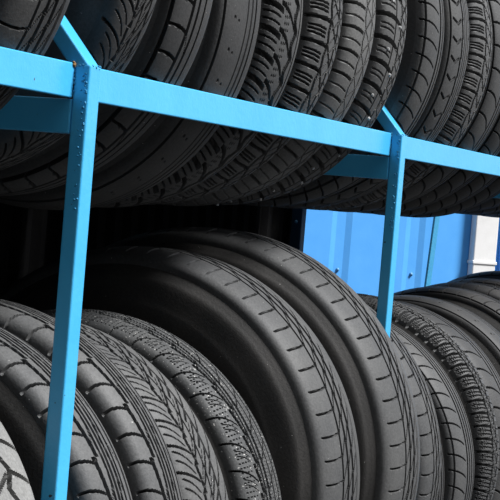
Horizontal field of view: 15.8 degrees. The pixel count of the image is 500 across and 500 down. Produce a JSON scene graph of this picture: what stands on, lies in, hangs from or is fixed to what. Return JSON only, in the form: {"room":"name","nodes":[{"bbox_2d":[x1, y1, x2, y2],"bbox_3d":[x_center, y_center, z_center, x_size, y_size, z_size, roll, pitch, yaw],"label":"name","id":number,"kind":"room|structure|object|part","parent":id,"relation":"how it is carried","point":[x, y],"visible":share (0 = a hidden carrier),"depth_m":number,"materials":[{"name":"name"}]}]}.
{"room":"tire shop","nodes":[
{"label":"tire shop","id":0,"kind":"room"},
{"bbox_2d":[303,209,499,295],"bbox_3d":[-0.392,-0.708,6.964,9.202,3.200,0.060,4,2,-31],"label":"wall","id":1,"kind":"structure","parent":0,"point":[349,244],"depth_m":7.53,"materials":[{"name":"blue metal"}]},
{"bbox_2d":[467,215,498,274],"bbox_3d":[1.054,-0.558,7.767,0.132,3.100,0.043,4,2,-31],"label":"downpipe","id":2,"kind":"object","parent":1,"relation":"attached to","point":[484,230],"visible":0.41,"depth_m":7.76,"materials":[{"name":"white plastic"}]},
{"bbox_2d":[497,240,499,270],"bbox_3d":[1.722,-0.563,8.175,1.365,3.200,0.018,4,2,-31],"label":"trim","id":3,"kind":"structure","parent":1,"relation":"attached to","point":[498,263],"depth_m":7.84,"materials":[{"name":"blue metal"}]},
{"bbox_3d":[1.434,1.180,3.725,16.000,0.100,20.000,5,2,22],"label":"floor","id":4,"kind":"structure","parent":0,"visible":0},
{"bbox_2d":[0,15,499,499],"bbox_3d":[-0.055,0.251,3.568,0.713,1.515,5.162,5,2,22],"label":"rack","id":5,"kind":"object","parent":4,"relation":"on","point":[76,117],"visible":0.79,"depth_m":2.23,"materials":[{"name":"metal"}]},
{"bbox_2d":[0,422,34,499],"bbox_3d":[-0.567,0.398,2.219,0.666,0.666,0.170,5,2,22],"label":"tire","id":6,"kind":"object","parent":5,"relation":"on","point":[14,482],"visible":1,"depth_m":2.13,"materials":[{"name":"rubber"}]},
{"bbox_2d":[0,0,69,109],"bbox_3d":[-0.518,-0.426,2.206,0.676,0.676,0.165,5,2,22],"label":"tire","id":7,"kind":"object","parent":5,"relation":"on","point":[29,26],"visible":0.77,"depth_m":2.08,"materials":[{"name":"rubber"}]},
{"bbox_3d":[-0.451,-0.213,1.640,0.006,0.043,1.221,5,2,22],"label":"rail","id":8,"kind":"part","parent":5,"relation":"part of","materials":[{"name":"blue metal"}]},
{"bbox_2d":[0,327,131,499],"bbox_3d":[-0.478,0.422,2.442,0.698,0.698,0.140,5,2,22],"label":"tire","id":9,"kind":"object","parent":5,"relation":"on","point":[96,472],"visible":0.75,"depth_m":2.30,"materials":[{"name":"grey rubber"}]},
{"bbox_3d":[-0.250,0.398,2.227,0.022,1.255,0.031,5,2,22],"label":"post","id":10,"kind":"part","parent":5,"relation":"part of","materials":[{"name":"blue metal"}]},
{"bbox_3d":[-0.224,-0.256,2.222,0.078,0.086,0.030,5,2,22],"label":"arm","id":11,"kind":"part","parent":5,"relation":"part of"},
{"bbox_2d":[0,0,156,169],"bbox_3d":[-0.428,-0.431,2.422,0.678,0.678,0.120,5,2,22],"label":"tire","id":12,"kind":"object","parent":5,"relation":"on","point":[111,31],"visible":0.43,"depth_m":2.29,"materials":[{"name":"rubber"}]},
{"bbox_2d":[0,299,181,499],"bbox_3d":[-0.424,0.418,2.572,0.707,0.707,0.130,5,2,22],"label":"tire","id":13,"kind":"object","parent":5,"relation":"on","point":[142,451],"visible":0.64,"depth_m":2.44,"materials":[{"name":"grey rubber"}]},
{"bbox_2d":[0,0,212,195],"bbox_3d":[-0.366,-0.410,2.576,0.666,0.666,0.145,5,2,22],"label":"tire","id":14,"kind":"object","parent":5,"relation":"on","point":[170,43],"visible":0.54,"depth_m":2.46,"materials":[{"name":"rubber"}]},
{"bbox_2d":[0,0,260,209],"bbox_3d":[-0.296,-0.382,2.753,0.642,0.642,0.170,5,2,22],"label":"tire","id":15,"kind":"object","parent":5,"relation":"on","point":[221,63],"visible":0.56,"depth_m":2.63,"materials":[{"name":"rubber"}]},
{"bbox_2d":[51,316,227,499],"bbox_3d":[-0.358,0.438,2.733,0.681,0.681,0.185,5,2,22],"label":"tire","id":16,"kind":"object","parent":5,"relation":"on","point":[196,465],"visible":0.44,"depth_m":2.62,"materials":[{"name":"grey rubber"}]},
{"bbox_2d":[40,309,281,499],"bbox_3d":[-0.288,0.446,2.904,0.703,0.703,0.172,5,2,22],"label":"tire","id":17,"kind":"object","parent":5,"relation":"on","point":[241,450],"visible":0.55,"depth_m":2.77,"materials":[{"name":"rubber"}]},
{"bbox_2d":[0,246,359,499],"bbox_3d":[-0.195,0.381,3.115,0.775,0.775,0.225,5,2,22],"label":"tire","id":18,"kind":"object","parent":5,"relation":"on","point":[293,390],"visible":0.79,"depth_m":2.96,"materials":[{"name":"grey rubber"}]},
{"bbox_2d":[100,0,302,207],"bbox_3d":[-0.233,-0.396,2.903,0.654,0.654,0.150,5,2,22],"label":"tire","id":19,"kind":"object","parent":5,"relation":"on","point":[280,22],"visible":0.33,"depth_m":2.78,"materials":[{"name":"grey rubber"}]},
{"bbox_2d":[145,0,342,204],"bbox_3d":[-0.171,-0.413,3.044,0.672,0.672,0.150,5,2,22],"label":"tire","id":20,"kind":"object","parent":5,"relation":"on","point":[321,19],"visible":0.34,"depth_m":2.92,"materials":[{"name":"grey rubber"}]},
{"bbox_3d":[0.026,-0.202,2.795,0.006,0.043,1.223,5,2,22],"label":"rail","id":21,"kind":"part","parent":5,"relation":"part of","materials":[{"name":"blue metal"}]},
{"bbox_2d":[104,227,419,499],"bbox_3d":[-0.094,0.368,3.353,0.821,0.821,0.235,5,2,22],"label":"tire","id":22,"kind":"object","parent":5,"relation":"on","point":[371,372],"visible":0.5,"depth_m":3.18,"materials":[{"name":"grey rubber"}]},
{"bbox_2d":[162,0,375,205],"bbox_3d":[-0.111,-0.417,3.190,0.678,0.678,0.155,5,2,22],"label":"tire","id":23,"kind":"object","parent":5,"relation":"on","point":[352,55],"visible":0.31,"depth_m":3.06,"materials":[{"name":"grey rubber"}]},
{"bbox_3d":[0.105,0.236,4.844,0.030,1.506,0.032,5,2,22],"label":"post","id":24,"kind":"part","parent":5,"relation":"part of","materials":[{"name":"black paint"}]},
{"bbox_2d":[214,0,406,205],"bbox_3d":[-0.046,-0.428,3.341,0.691,0.692,0.150,5,2,22],"label":"tire","id":25,"kind":"object","parent":5,"relation":"on","point":[378,80],"visible":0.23,"depth_m":3.21,"materials":[{"name":"grey rubber"}]},
{"bbox_2d":[244,0,444,206],"bbox_3d":[0.040,-0.434,3.552,0.696,0.696,0.122,5,2,22],"label":"tire","id":26,"kind":"object","parent":5,"relation":"on","point":[408,98],"visible":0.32,"depth_m":3.39,"materials":[{"name":"grey rubber"}]},
{"bbox_2d":[278,0,468,208],"bbox_3d":[0.101,-0.436,3.698,0.702,0.702,0.155,5,2,22],"label":"tire","id":27,"kind":"object","parent":5,"relation":"on","point":[451,73],"visible":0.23,"depth_m":3.55,"materials":[{"name":"grey rubber"}]},
{"bbox_3d":[0.255,-0.245,3.378,0.078,0.086,0.030,5,2,22],"label":"arm","id":28,"kind":"part","parent":5,"relation":"part of"},
{"bbox_3d":[0.228,0.409,3.383,0.022,1.255,0.031,5,2,22],"label":"post","id":29,"kind":"part","parent":5,"relation":"part of","materials":[{"name":"blue metal"}]},
{"bbox_2d":[310,0,491,209],"bbox_3d":[0.164,-0.439,3.848,0.708,0.708,0.158,5,2,22],"label":"tire","id":30,"kind":"object","parent":5,"relation":"on","point":[474,82],"visible":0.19,"depth_m":3.70,"materials":[{"name":"grey rubber"}]},
{"bbox_2d":[367,305,440,499],"bbox_3d":[0.007,0.412,3.609,0.762,0.762,0.150,5,2,22],"label":"tire","id":31,"kind":"object","parent":5,"relation":"on","point":[430,443],"visible":0.12,"depth_m":3.45,"materials":[{"name":"grey rubber"}]},
{"bbox_2d":[329,0,499,211],"bbox_3d":[0.228,-0.439,4.005,0.710,0.710,0.160,5,2,22],"label":"tire","id":32,"kind":"object","parent":5,"relation":"on","point":[487,112],"visible":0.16,"depth_m":3.85,"materials":[{"name":"grey rubber"}]},
{"bbox_2d":[357,293,498,499],"bbox_3d":[0.215,0.454,4.120,0.712,0.712,0.150,5,2,22],"label":"tire","id":33,"kind":"object","parent":5,"relation":"on","point":[464,376],"visible":0.24,"depth_m":3.97,"materials":[{"name":"grey rubber"}]},
{"bbox_2d":[357,112,499,213],"bbox_3d":[0.294,-0.439,4.162,0.710,0.710,0.158,5,2,22],"label":"tire","id":34,"kind":"object","parent":5,"relation":"on","point":[491,144],"visible":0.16,"depth_m":4.05,"materials":[{"name":"rubber"}]},
{"bbox_2d":[391,323,473,499],"bbox_3d":[0.148,0.464,3.959,0.690,0.690,0.180,5,2,22],"label":"tire","id":35,"kind":"object","parent":5,"relation":"on","point":[454,428],"visible":0.2,"depth_m":3.80,"materials":[{"name":"grey rubber"}]},
{"bbox_2d":[377,152,499,215],"bbox_3d":[0.358,-0.436,4.319,0.710,0.710,0.158,5,2,22],"label":"tire","id":36,"kind":"object","parent":5,"relation":"on","point":[482,180],"visible":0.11,"depth_m":4.23,"materials":[{"name":"rubber"}]},
{"bbox_2d":[437,447,443,499],"bbox_3d":[0.070,0.469,3.775,0.680,0.680,0.160,5,2,22],"label":"tire","id":37,"kind":"object","parent":5,"relation":"on","point":[441,489],"visible":0.02,"depth_m":3.67,"materials":[{"name":"black rubber"}]},
{"bbox_2d":[393,295,499,376],"bbox_3d":[0.396,0.461,4.557,0.693,0.693,0.165,5,2,22],"label":"tire","id":38,"kind":"object","parent":5,"relation":"on","point":[479,330],"visible":0.16,"depth_m":4.44,"materials":[{"name":"rubber"}]},
{"bbox_2d":[393,300,499,499],"bbox_3d":[0.287,0.461,4.298,0.691,0.691,0.195,5,2,22],"label":"tire","id":39,"kind":"object","parent":5,"relation":"on","point":[489,375],"visible":0.11,"depth_m":4.17,"materials":[{"name":"rubber"}]},
{"bbox_2d":[393,286,499,331],"bbox_3d":[0.502,0.449,4.811,0.703,0.703,0.200,5,2,22],"label":"tire","id":40,"kind":"object","parent":5,"relation":"on","point":[486,307],"visible":0.14,"depth_m":4.71,"materials":[{"name":"black rubber"}]},
{"bbox_2d":[402,176,499,217],"bbox_3d":[0.424,-0.436,4.476,0.710,0.710,0.158,5,2,22],"label":"tire","id":41,"kind":"object","parent":5,"relation":"on","point":[493,189],"visible":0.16,"depth_m":4.39,"materials":[{"name":"rubber"}]},
{"bbox_3d":[0.504,-0.192,3.950,0.006,0.043,1.223,5,2,22],"label":"rail","id":42,"kind":"part","parent":5,"relation":"part of","materials":[{"name":"blue metal"}]},
{"bbox_2d":[426,282,499,300],"bbox_3d":[0.586,0.440,5.014,0.703,0.703,0.190,5,2,22],"label":"tire","id":43,"kind":"object","parent":5,"relation":"on","point":[492,291],"visible":0.09,"depth_m":4.94,"materials":[{"name":"black rubber"}]},
{"bbox_2d":[449,271,499,281],"bbox_3d":[0.752,0.424,5.411,0.724,0.724,0.190,5,2,22],"label":"tire","id":44,"kind":"object","parent":5,"relation":"on","point":[487,274],"visible":0.05,"depth_m":5.37,"materials":[{"name":"black rubber"}]},
{"bbox_2d":[451,278,499,286],"bbox_3d":[0.670,0.433,5.213,0.703,0.703,0.200,5,2,22],"label":"tire","id":45,"kind":"object","parent":5,"relation":"on","point":[494,282],"visible":0.05,"depth_m":5.15,"materials":[{"name":"rubber"}]},
{"bbox_2d":[456,206,499,214],"bbox_3d":[0.609,-0.453,4.919,0.712,0.712,0.158,5,2,22],"label":"tire","id":46,"kind":"object","parent":5,"relation":"on","point":[495,209],"visible":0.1,"depth_m":4.87,"materials":[{"name":"rubber"}]},
{"bbox_2d":[458,198,499,212],"bbox_3d":[0.543,-0.455,4.763,0.712,0.712,0.158,5,2,22],"label":"tire","id":47,"kind":"object","parent":5,"relation":"on","point":[494,202],"visible":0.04,"depth_m":4.69,"materials":[{"name":"rubber"}]},
{"bbox_2d":[476,212,499,215],"bbox_3d":[0.673,-0.452,5.077,0.712,0.712,0.158,5,2,22],"label":"tire","id":48,"kind":"object","parent":5,"relation":"on","point":[495,213],"visible":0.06,"depth_m":5.04,"materials":[{"name":"rubber"}]}
]}

